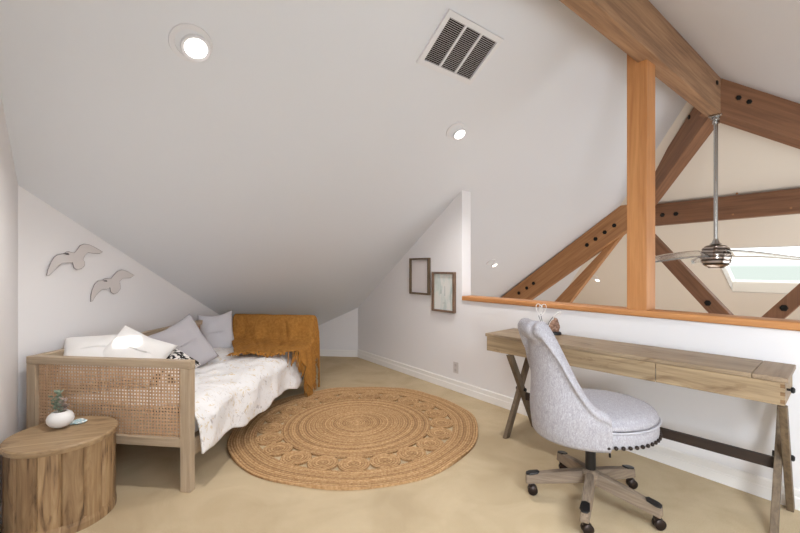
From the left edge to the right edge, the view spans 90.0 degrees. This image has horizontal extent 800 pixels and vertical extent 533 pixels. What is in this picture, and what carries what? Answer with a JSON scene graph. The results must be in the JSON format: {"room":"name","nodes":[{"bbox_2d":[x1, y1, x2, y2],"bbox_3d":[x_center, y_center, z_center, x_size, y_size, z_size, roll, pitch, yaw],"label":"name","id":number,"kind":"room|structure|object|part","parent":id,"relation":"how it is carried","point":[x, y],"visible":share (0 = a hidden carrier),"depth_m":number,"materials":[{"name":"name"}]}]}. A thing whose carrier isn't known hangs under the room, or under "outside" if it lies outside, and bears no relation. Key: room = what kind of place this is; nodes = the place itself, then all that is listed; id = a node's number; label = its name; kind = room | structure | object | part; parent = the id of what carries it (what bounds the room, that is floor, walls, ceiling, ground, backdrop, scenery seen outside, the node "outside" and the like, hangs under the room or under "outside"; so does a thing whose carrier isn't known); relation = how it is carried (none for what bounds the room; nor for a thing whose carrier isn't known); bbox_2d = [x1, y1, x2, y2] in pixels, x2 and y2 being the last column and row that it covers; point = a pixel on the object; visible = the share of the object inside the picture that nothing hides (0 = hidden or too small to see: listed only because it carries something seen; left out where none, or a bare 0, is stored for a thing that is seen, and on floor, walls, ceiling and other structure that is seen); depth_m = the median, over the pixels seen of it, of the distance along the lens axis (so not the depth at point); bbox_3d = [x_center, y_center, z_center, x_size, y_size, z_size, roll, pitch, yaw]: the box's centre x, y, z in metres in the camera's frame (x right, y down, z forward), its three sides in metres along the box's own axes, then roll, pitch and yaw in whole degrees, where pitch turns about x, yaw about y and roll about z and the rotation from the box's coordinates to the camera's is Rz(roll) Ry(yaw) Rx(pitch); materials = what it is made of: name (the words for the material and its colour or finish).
{"room":"loft bedroom","nodes":[
{"label":"loft bedroom","id":0,"kind":"room"},
{"bbox_2d":[0,94,17,505],"bbox_3d":[-0.866,-0.328,0.397,0.120,3.256,5.077,0,0,-37],"label":"wall","id":1,"kind":"structure","parent":0,"point":[8,179],"depth_m":2.20,"materials":[{"name":"white paint"}]},
{"bbox_2d":[0,504,1,532],"bbox_3d":[-0.813,1.252,0.437,0.014,0.095,5.077,0,0,-37],"label":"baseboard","id":2,"kind":"structure","parent":1,"relation":"attached to","point":[1,504],"depth_m":1.97,"materials":[{"name":"white paint"}]},
{"bbox_2d":[46,409,74,427],"bbox_3d":[-1.831,0.820,2.156,0.120,0.086,0.120,0,0,0],"label":"plant pot","id":3,"kind":"object","parent":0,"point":[60,418],"depth_m":2.12,"materials":[{"name":"white ceramic"}]},
{"bbox_2d":[18,185,218,431],"bbox_3d":[-2.197,0.373,4.208,0.120,1.854,3.509,0,0,7],"label":"wall","id":4,"kind":"structure","parent":0,"point":[53,308],"depth_m":2.79,"materials":[{"name":"white paint"}]},
{"bbox_2d":[46,244,101,275],"bbox_3d":[-2.291,-0.056,2.831,0.016,0.223,0.430,0,0,7],"label":"bird","id":5,"kind":"object","parent":4,"relation":"attached to","point":[76,258],"visible":1,"depth_m":2.82},
{"bbox_2d":[90,270,133,301],"bbox_3d":[-2.253,0.139,3.146,0.016,0.235,0.414,0,0,7],"label":"bird","id":6,"kind":"object","parent":4,"relation":"attached to","point":[113,283],"visible":1,"depth_m":3.13},
{"bbox_2d":[318,308,357,349],"bbox_3d":[-1.260,0.919,5.922,1.330,0.762,0.120,0,0,7],"label":"wall","id":7,"kind":"structure","parent":0,"point":[341,332],"depth_m":5.81,"materials":[{"name":"white paint"}]},
{"bbox_2d":[320,349,357,356],"bbox_3d":[-1.268,1.252,5.856,1.330,0.095,0.014,0,0,7],"label":"baseboard","id":8,"kind":"structure","parent":7,"relation":"attached to","point":[337,353],"depth_m":5.80,"materials":[{"name":"white paint"}]},
{"bbox_2d":[0,0,686,325],"bbox_3d":[1.370,-0.179,6.038,10.540,3.758,5.338,0,0,-38],"label":"ceiling","id":9,"kind":"structure","parent":0,"point":[289,169],"depth_m":2.95,"materials":[{"name":"white paint"}]},
{"bbox_2d":[168,23,212,62],"bbox_3d":[-1.105,-1.181,2.115,0.209,0.122,0.178,0,0,-44],"label":"recessed light","id":10,"kind":"object","parent":9,"relation":"in","point":[195,48],"visible":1,"depth_m":2.11,"materials":[{"name":"white paint"}]},
{"bbox_2d":[446,122,465,139],"bbox_3d":[0.480,-1.139,3.356,0.204,0.104,0.145,0,0,-31],"label":"recessed light","id":11,"kind":"object","parent":9,"relation":"in","point":[459,134],"visible":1,"depth_m":3.36,"materials":[{"name":"white paint"}]},
{"bbox_2d":[417,9,503,84],"bbox_3d":[0.409,-1.459,2.699,0.518,0.221,0.313,0,0,-37],"label":"ceiling vent","id":12,"kind":"object","parent":9,"relation":"in","point":[459,48],"visible":1,"depth_m":2.69,"materials":[{"name":"white metal"}]},
{"bbox_2d":[486,259,497,267],"bbox_3d":[1.410,-0.055,6.060,0.130,0.127,0.291,0,0,38],"label":"recessed light","id":13,"kind":"object","parent":9,"relation":"in","point":[494,264],"visible":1,"depth_m":6.08,"materials":[{"name":"white paint"}]},
{"bbox_2d":[502,205,626,299],"bbox_3d":[2.361,0.184,7.068,0.142,2.449,3.779,0,0,-37],"label":"rafter","id":14,"kind":"object","parent":9,"relation":"attached to","point":[613,226],"visible":0.66,"depth_m":6.40,"materials":[{"name":"brown wood"}]},
{"bbox_2d":[555,236,622,302],"bbox_3d":[2.804,0.341,6.592,0.100,1.872,1.843,0,0,-37],"label":"brace","id":15,"kind":"object","parent":14,"relation":"attached to","point":[569,295],"visible":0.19,"depth_m":6.35,"materials":[{"name":"brown wood"}]},
{"bbox_2d":[655,234,733,314],"bbox_3d":[3.731,-0.013,5.255,0.132,1.560,1.263,0,0,-37],"label":"brace","id":16,"kind":"object","parent":14,"relation":"attached to","point":[686,277],"visible":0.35,"depth_m":5.14,"materials":[{"name":"brown wood"}]},
{"bbox_2d":[762,283,799,318],"bbox_3d":[4.324,0.314,4.468,0.132,0.934,0.738,0,0,-37],"label":"brace","id":17,"kind":"object","parent":16,"relation":"attached to","point":[788,304],"visible":0.55,"depth_m":4.43,"materials":[{"name":"brown wood"}]},
{"bbox_2d":[655,188,799,225],"bbox_3d":[4.005,-0.728,4.891,0.142,0.319,1.727,0,0,-37],"label":"tie beam","id":18,"kind":"structure","parent":14,"relation":"attached to","point":[779,202],"depth_m":4.81,"materials":[{"name":"brown wood"}]},
{"bbox_2d":[76,356,799,532],"bbox_3d":[-0.174,1.425,2.502,3.522,0.250,7.604,0,0,-37],"label":"floor","id":19,"kind":"structure","parent":0,"point":[486,490],"depth_m":2.27,"materials":[{"name":"carpet"}]},
{"bbox_2d":[0,416,117,532],"bbox_3d":[-1.768,1.083,2.098,0.476,0.435,0.476,0,0,-20],"label":"side table","id":20,"kind":"object","parent":19,"relation":"on","point":[55,480],"visible":0.98,"depth_m":1.94,"materials":[{"name":"brown wood"}]},
{"bbox_2d":[46,389,74,427],"bbox_3d":[-1.831,0.765,2.156,0.120,0.197,0.120,0,0,0],"label":"potted plant","id":21,"kind":"object","parent":20,"relation":"on","point":[62,417],"visible":1,"depth_m":2.14,"materials":[{"name":"white ceramic"}]},
{"bbox_2d":[70,418,86,424],"bbox_3d":[-1.788,0.856,2.216,0.081,0.016,0.078,0,0,33],"label":"dish","id":22,"kind":"object","parent":20,"relation":"on","point":[80,420],"visible":0.92,"depth_m":2.21,"materials":[{"name":"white ceramic"}]},
{"bbox_2d":[26,316,233,492],"bbox_3d":[-1.617,0.921,3.372,1.071,0.757,2.032,0,0,7],"label":"daybed","id":23,"kind":"object","parent":19,"relation":"on","point":[188,440],"visible":0.44,"depth_m":2.37,"materials":[{"name":"brown wood"}]},
{"bbox_3d":[-2.237,0.944,2.449,0.062,0.712,0.048,0,0,7],"label":"leg","id":24,"kind":"part","parent":23,"relation":"part of","materials":[{"name":"brown wood"}]},
{"bbox_3d":[-1.736,0.790,2.388,0.962,0.420,0.004,0,0,7],"label":"cane panel","id":25,"kind":"part","parent":23,"relation":"part of","materials":[{"name":"beige wicker"}]},
{"bbox_3d":[-1.736,0.566,2.388,1.071,0.045,0.050,0,0,7],"label":"rail","id":26,"kind":"part","parent":23,"relation":"part of","materials":[{"name":"brown wood"}]},
{"bbox_3d":[-2.125,0.566,3.433,0.048,0.045,1.930,0,0,7],"label":"rail","id":27,"kind":"part","parent":23,"relation":"part of","materials":[{"name":"brown wood"}]},
{"bbox_3d":[-2.125,0.790,3.433,0.002,0.420,1.950,0,0,7],"label":"cane panel","id":28,"kind":"part","parent":23,"relation":"part of","materials":[{"name":"beige wicker"}]},
{"bbox_2d":[48,403,198,435],"bbox_3d":[-1.612,0.947,3.371,0.960,0.143,1.910,0,0,7],"label":"mattress","id":29,"kind":"object","parent":23,"relation":"on","point":[196,423],"visible":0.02,"depth_m":2.42,"materials":[{"name":"white"}]},
{"bbox_2d":[48,347,305,453],"bbox_3d":[-1.549,0.974,3.357,1.039,0.370,1.918,0,0,7],"label":"quilt","id":30,"kind":"object","parent":29,"relation":"on","point":[230,391],"visible":0.5,"depth_m":2.96,"materials":[{"name":"fabric"}]},
{"bbox_2d":[54,334,119,384],"bbox_3d":[-2.023,0.616,2.696,0.423,0.285,0.348,0,0,-31],"label":"pillow","id":31,"kind":"object","parent":30,"relation":"on","point":[92,346],"visible":0.38,"depth_m":2.63,"materials":[{"name":"white fabric"}]},
{"bbox_2d":[103,325,176,384],"bbox_3d":[-1.817,0.600,2.745,0.442,0.370,0.288,0,0,-11],"label":"pillow","id":32,"kind":"object","parent":30,"relation":"on","point":[128,343],"visible":0.66,"depth_m":2.73,"materials":[{"name":"white fabric"}]},
{"bbox_2d":[150,348,199,385],"bbox_3d":[-1.640,0.726,2.855,0.215,0.227,0.380,0,0,12],"label":"cushion","id":33,"kind":"object","parent":30,"relation":"on","point":[176,353],"visible":0.24,"depth_m":2.92,"materials":[{"name":"fabric"}]},
{"bbox_2d":[148,314,218,367],"bbox_3d":[-1.825,0.675,3.290,0.266,0.538,0.594,0,0,29],"label":"pillow","id":34,"kind":"object","parent":30,"relation":"on","point":[188,338],"visible":0.54,"depth_m":3.33,"materials":[{"name":"grey fabric"}]},
{"bbox_2d":[197,310,233,347],"bbox_3d":[-1.903,0.680,4.151,0.370,0.439,0.178,0,0,-21],"label":"pillow","id":35,"kind":"object","parent":30,"relation":"on","point":[218,330],"visible":0.8,"depth_m":4.11,"materials":[{"name":"grey fabric"}]},
{"bbox_3d":[-1.736,1.018,2.388,0.946,0.053,0.040,0,0,7],"label":"rail","id":36,"kind":"part","parent":23,"relation":"part of","materials":[{"name":"brown wood"}]},
{"bbox_3d":[-1.236,0.944,2.328,0.062,0.712,0.048,0,0,7],"label":"leg","id":37,"kind":"part","parent":23,"relation":"part of","materials":[{"name":"brown wood"}]},
{"bbox_3d":[-1.115,1.060,3.311,0.033,0.100,1.934,0,0,7],"label":"rail","id":38,"kind":"part","parent":23,"relation":"part of","materials":[{"name":"brown wood"}]},
{"bbox_2d":[227,314,319,396],"bbox_3d":[-1.368,0.906,3.968,0.978,0.785,0.900,0,0,7],"label":"throw blanket","id":39,"kind":"object","parent":23,"relation":"on","point":[271,335],"visible":1,"depth_m":4.19,"materials":[{"name":"orange fabric"}]},
{"bbox_2d":[227,387,477,490],"bbox_3d":[-0.342,1.287,3.309,1.970,0.025,1.970,0,0,-8],"label":"jute rug","id":40,"kind":"object","parent":19,"relation":"on","point":[352,429],"visible":1,"depth_m":3.00,"materials":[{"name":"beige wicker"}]},
{"bbox_2d":[518,318,666,532],"bbox_3d":[1.056,0.790,2.223,0.697,1.019,0.683,0,0,29],"label":"desk chair","id":41,"kind":"object","parent":19,"relation":"on","point":[564,413],"visible":1,"depth_m":2.04,"materials":[{"name":"light grey fabric"},{"name":"wood"},{"name":"black plastic"}]},
{"bbox_3d":[0.877,1.181,2.264,0.315,0.106,0.054,0,0,12],"label":"chair leg","id":42,"kind":"part","parent":41,"relation":"part of","materials":[{"name":"brown wood"}]},
{"bbox_3d":[0.814,0.595,2.159,0.337,0.630,0.558,0,0,-15],"label":"backrest","id":43,"kind":"part","parent":41,"relation":"part of","materials":[{"name":"grey fabric"}]},
{"bbox_3d":[1.040,1.181,2.412,0.054,0.106,0.315,0,0,-6],"label":"chair leg","id":44,"kind":"part","parent":41,"relation":"part of","materials":[{"name":"brown wood"}]},
{"bbox_3d":[0.966,1.181,2.063,0.054,0.106,0.315,0,0,30],"label":"chair leg","id":45,"kind":"part","parent":41,"relation":"part of","materials":[{"name":"brown wood"}]},
{"bbox_3d":[1.231,1.181,2.301,0.315,0.106,0.054,0,0,-24],"label":"chair leg","id":46,"kind":"part","parent":41,"relation":"part of","materials":[{"name":"brown wood"}]},
{"bbox_2d":[582,388,658,432],"bbox_3d":[1.094,0.770,2.234,0.626,0.084,0.566,0,0,-15],"label":"seat cushion","id":47,"kind":"object","parent":41,"relation":"on","point":[622,413],"depth_m":2.02,"materials":[{"name":"grey fabric"}]},
{"bbox_3d":[1.185,1.181,2.086,0.054,0.106,0.315,0,0,-42],"label":"chair leg","id":48,"kind":"part","parent":41,"relation":"part of","materials":[{"name":"brown wood"}]},
{"bbox_2d":[485,328,795,532],"bbox_3d":[1.404,0.912,2.651,0.422,0.775,1.751,0,0,-42],"label":"writing desk","id":49,"kind":"object","parent":19,"relation":"on","point":[770,382],"visible":0.97,"depth_m":2.23,"materials":[{"name":"brown wood"}]},
{"bbox_3d":[0.945,0.981,3.167,0.420,0.638,0.030,0,0,-42],"label":"leg","id":50,"kind":"part","parent":49,"relation":"part of","materials":[{"name":"brown wood"}]},
{"bbox_3d":[0.966,0.981,3.143,0.420,0.638,0.030,0,0,-42],"label":"leg","id":51,"kind":"part","parent":49,"relation":"part of","materials":[{"name":"brown wood"}]},
{"bbox_2d":[536,304,560,323],"bbox_3d":[1.177,0.407,3.171,0.202,0.234,0.056,0,0,0],"label":"ornament","id":52,"kind":"object","parent":49,"relation":"on","point":[541,307],"visible":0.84,"depth_m":3.17,"materials":[{"name":"white plastic"}]},
{"bbox_2d":[549,318,561,334],"bbox_3d":[1.204,0.457,3.108,0.101,0.134,0.068,0,0,0],"label":"stone ornament","id":53,"kind":"object","parent":49,"relation":"on","point":[554,325],"visible":0.95,"depth_m":3.08,"materials":[{"name":"brown stone"}]},
{"bbox_3d":[1.080,0.605,2.736,0.011,0.110,1.169,0,0,-42],"label":"drawer","id":54,"kind":"part","parent":49,"relation":"part of","materials":[{"name":"brown wood"}]},
{"bbox_3d":[1.648,0.605,2.097,0.011,0.110,0.536,0,0,-42],"label":"drawer","id":55,"kind":"part","parent":49,"relation":"part of","materials":[{"name":"brown wood"}]},
{"bbox_3d":[1.938,0.981,2.049,0.420,0.638,0.030,0,0,-42],"label":"leg","id":56,"kind":"part","parent":49,"relation":"part of","materials":[{"name":"brown wood"}]},
{"bbox_3d":[1.959,0.981,2.025,0.420,0.638,0.030,0,0,-42],"label":"leg","id":57,"kind":"part","parent":49,"relation":"part of","materials":[{"name":"brown wood"}]},
{"bbox_3d":[1.958,0.606,2.028,0.360,0.112,0.020,0,0,-42],"label":"panel","id":58,"kind":"part","parent":49,"relation":"part of","materials":[{"name":"brown wood"}]},
{"bbox_3d":[1.891,0.595,1.934,0.030,0.030,0.031,0,0,-42],"label":"knob","id":59,"kind":"part","parent":49,"relation":"part of","materials":[{"name":"black plastic"}]},
{"bbox_2d":[358,190,799,488],"bbox_3d":[1.458,0.239,3.156,0.130,2.122,6.682,0,0,-37],"label":"wall","id":60,"kind":"structure","parent":0,"point":[747,424],"depth_m":3.18,"materials":[{"name":"white paint"}]},
{"bbox_2d":[409,258,430,294],"bbox_3d":[0.228,0.106,4.642,0.036,0.421,0.346,0,0,-37],"label":"framed picture","id":61,"kind":"object","parent":60,"relation":"attached to","point":[419,268],"visible":1,"depth_m":4.64,"materials":[{"name":"brown wood"}]},
{"bbox_2d":[412,260,426,292],"bbox_3d":[0.236,0.106,4.648,0.008,0.379,0.304,0,0,-37],"label":"print","id":62,"kind":"object","parent":61,"relation":"attached to","point":[419,267],"depth_m":4.65,"materials":[{"name":"white paper"}]},
{"bbox_2d":[432,272,455,312],"bbox_3d":[0.469,0.269,4.322,0.036,0.431,0.348,0,0,-37],"label":"framed picture","id":63,"kind":"object","parent":60,"relation":"attached to","point":[443,283],"visible":1,"depth_m":4.32,"materials":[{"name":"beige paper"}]},
{"bbox_2d":[434,274,451,310],"bbox_3d":[0.477,0.269,4.328,0.008,0.389,0.306,0,0,-37],"label":"print","id":64,"kind":"object","parent":63,"relation":"attached to","point":[442,302],"depth_m":4.33},
{"bbox_2d":[453,361,457,373],"bbox_3d":[0.585,1.055,4.198,0.007,0.116,0.072,0,0,-37],"label":"wall outlet","id":65,"kind":"object","parent":60,"relation":"attached to","point":[455,364],"visible":1,"depth_m":4.20,"materials":[{"name":"grey plastic"}]},
{"bbox_2d":[357,349,799,510],"bbox_3d":[1.400,1.244,3.113,0.014,0.112,6.682,0,0,-37],"label":"baseboard","id":66,"kind":"structure","parent":60,"relation":"attached to","point":[741,480],"depth_m":2.61,"materials":[{"name":"white paint"}]},
{"bbox_2d":[462,295,799,330],"bbox_3d":[2.087,0.320,2.323,0.173,0.046,4.593,0,0,-37],"label":"cap rail","id":67,"kind":"object","parent":60,"relation":"on","point":[750,321],"visible":1,"depth_m":2.67,"materials":[{"name":"brown wood"}]},
{"bbox_2d":[627,54,654,309],"bbox_3d":[1.705,-0.630,2.829,0.144,1.860,0.132,0,0,-37],"label":"timber post","id":68,"kind":"object","parent":67,"relation":"on","point":[640,75],"visible":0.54,"depth_m":2.78,"materials":[{"name":"brown wood"}]},
{"bbox_2d":[568,102,799,319],"bbox_3d":[5.159,-0.170,5.257,5.229,3.638,10.827,0,0,-37],"label":"wall","id":69,"kind":"structure","parent":0,"point":[748,163],"depth_m":5.23,"materials":[{"name":"beige paint"}]},
{"bbox_2d":[655,107,713,205],"bbox_3d":[3.210,-1.220,4.737,0.142,0.967,1.991,0,0,13],"label":"beam","id":70,"kind":"structure","parent":69,"relation":"attached to","point":[695,129],"depth_m":4.39,"materials":[{"name":"brown wood"}]},
{"bbox_2d":[720,246,799,293],"bbox_3d":[5.373,-0.031,5.472,1.119,0.851,1.548,0,0,-37],"label":"window","id":71,"kind":"structure","parent":69,"relation":"attached to","point":[740,269],"depth_m":5.86,"materials":[{"name":"white paint"}]},
{"bbox_3d":[5.415,-0.108,5.503,0.970,0.652,1.500,0,0,-37],"label":"pane","id":72,"kind":"part","parent":71,"relation":"part of","materials":[{"name":"clear glass"}]},
{"bbox_2d":[649,0,799,103],"bbox_3d":[3.585,-0.677,1.782,8.895,2.762,4.124,0,0,-37],"label":"ceiling","id":73,"kind":"structure","parent":0,"point":[755,44],"depth_m":2.68,"materials":[{"name":"white paint"}]},
{"bbox_2d":[559,0,720,117],"bbox_3d":[0.761,-1.625,1.984,5.690,0.410,0.124,0,0,-39],"label":"ridge beam","id":74,"kind":"structure","parent":73,"relation":"attached to","point":[636,27],"depth_m":2.72,"materials":[{"name":"brown wood"}]},
{"bbox_2d":[708,113,721,120],"bbox_3d":[2.964,-1.420,3.745,0.110,0.080,0.120,0,0,-39],"label":"bracket","id":75,"kind":"object","parent":74,"relation":"attached to","point":[716,116],"visible":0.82,"depth_m":3.73,"materials":[{"name":"silver metal"}]},
{"bbox_2d":[655,120,799,267],"bbox_3d":[2.865,-0.690,3.815,1.199,1.400,1.355,0,0,0],"label":"ceiling fan","id":76,"kind":"object","parent":74,"relation":"hanging from","point":[714,255],"visible":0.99,"depth_m":3.75,"materials":[{"name":"silver metal"}]},
{"bbox_3d":[2.580,-0.095,3.802,0.622,0.129,0.294,0,0,2],"label":"fan blade","id":77,"kind":"part","parent":76,"relation":"part of","materials":[{"name":"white plastic"}]},
{"bbox_3d":[3.212,-0.095,4.163,0.294,0.129,0.622,0,0,32],"label":"fan blade","id":78,"kind":"part","parent":76,"relation":"part of","materials":[{"name":"white plastic"}]},
{"bbox_3d":[3.000,-0.795,3.800,0.060,1.190,0.060,0,0,0],"label":"rod","id":79,"kind":"part","parent":76,"relation":"part of","materials":[{"name":"silver metal"}]},
{"bbox_3d":[3.208,-0.095,3.435,0.294,0.129,0.622,0,0,-28],"label":"fan blade","id":80,"kind":"part","parent":76,"relation":"part of","materials":[{"name":"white plastic"}]},
{"bbox_2d":[699,79,799,148],"bbox_3d":[4.234,-1.038,3.513,2.797,1.514,0.157,0,0,11],"label":"beam","id":81,"kind":"structure","parent":73,"relation":"attached to","point":[769,116],"depth_m":3.64,"materials":[{"name":"brown wood"}]}
]}

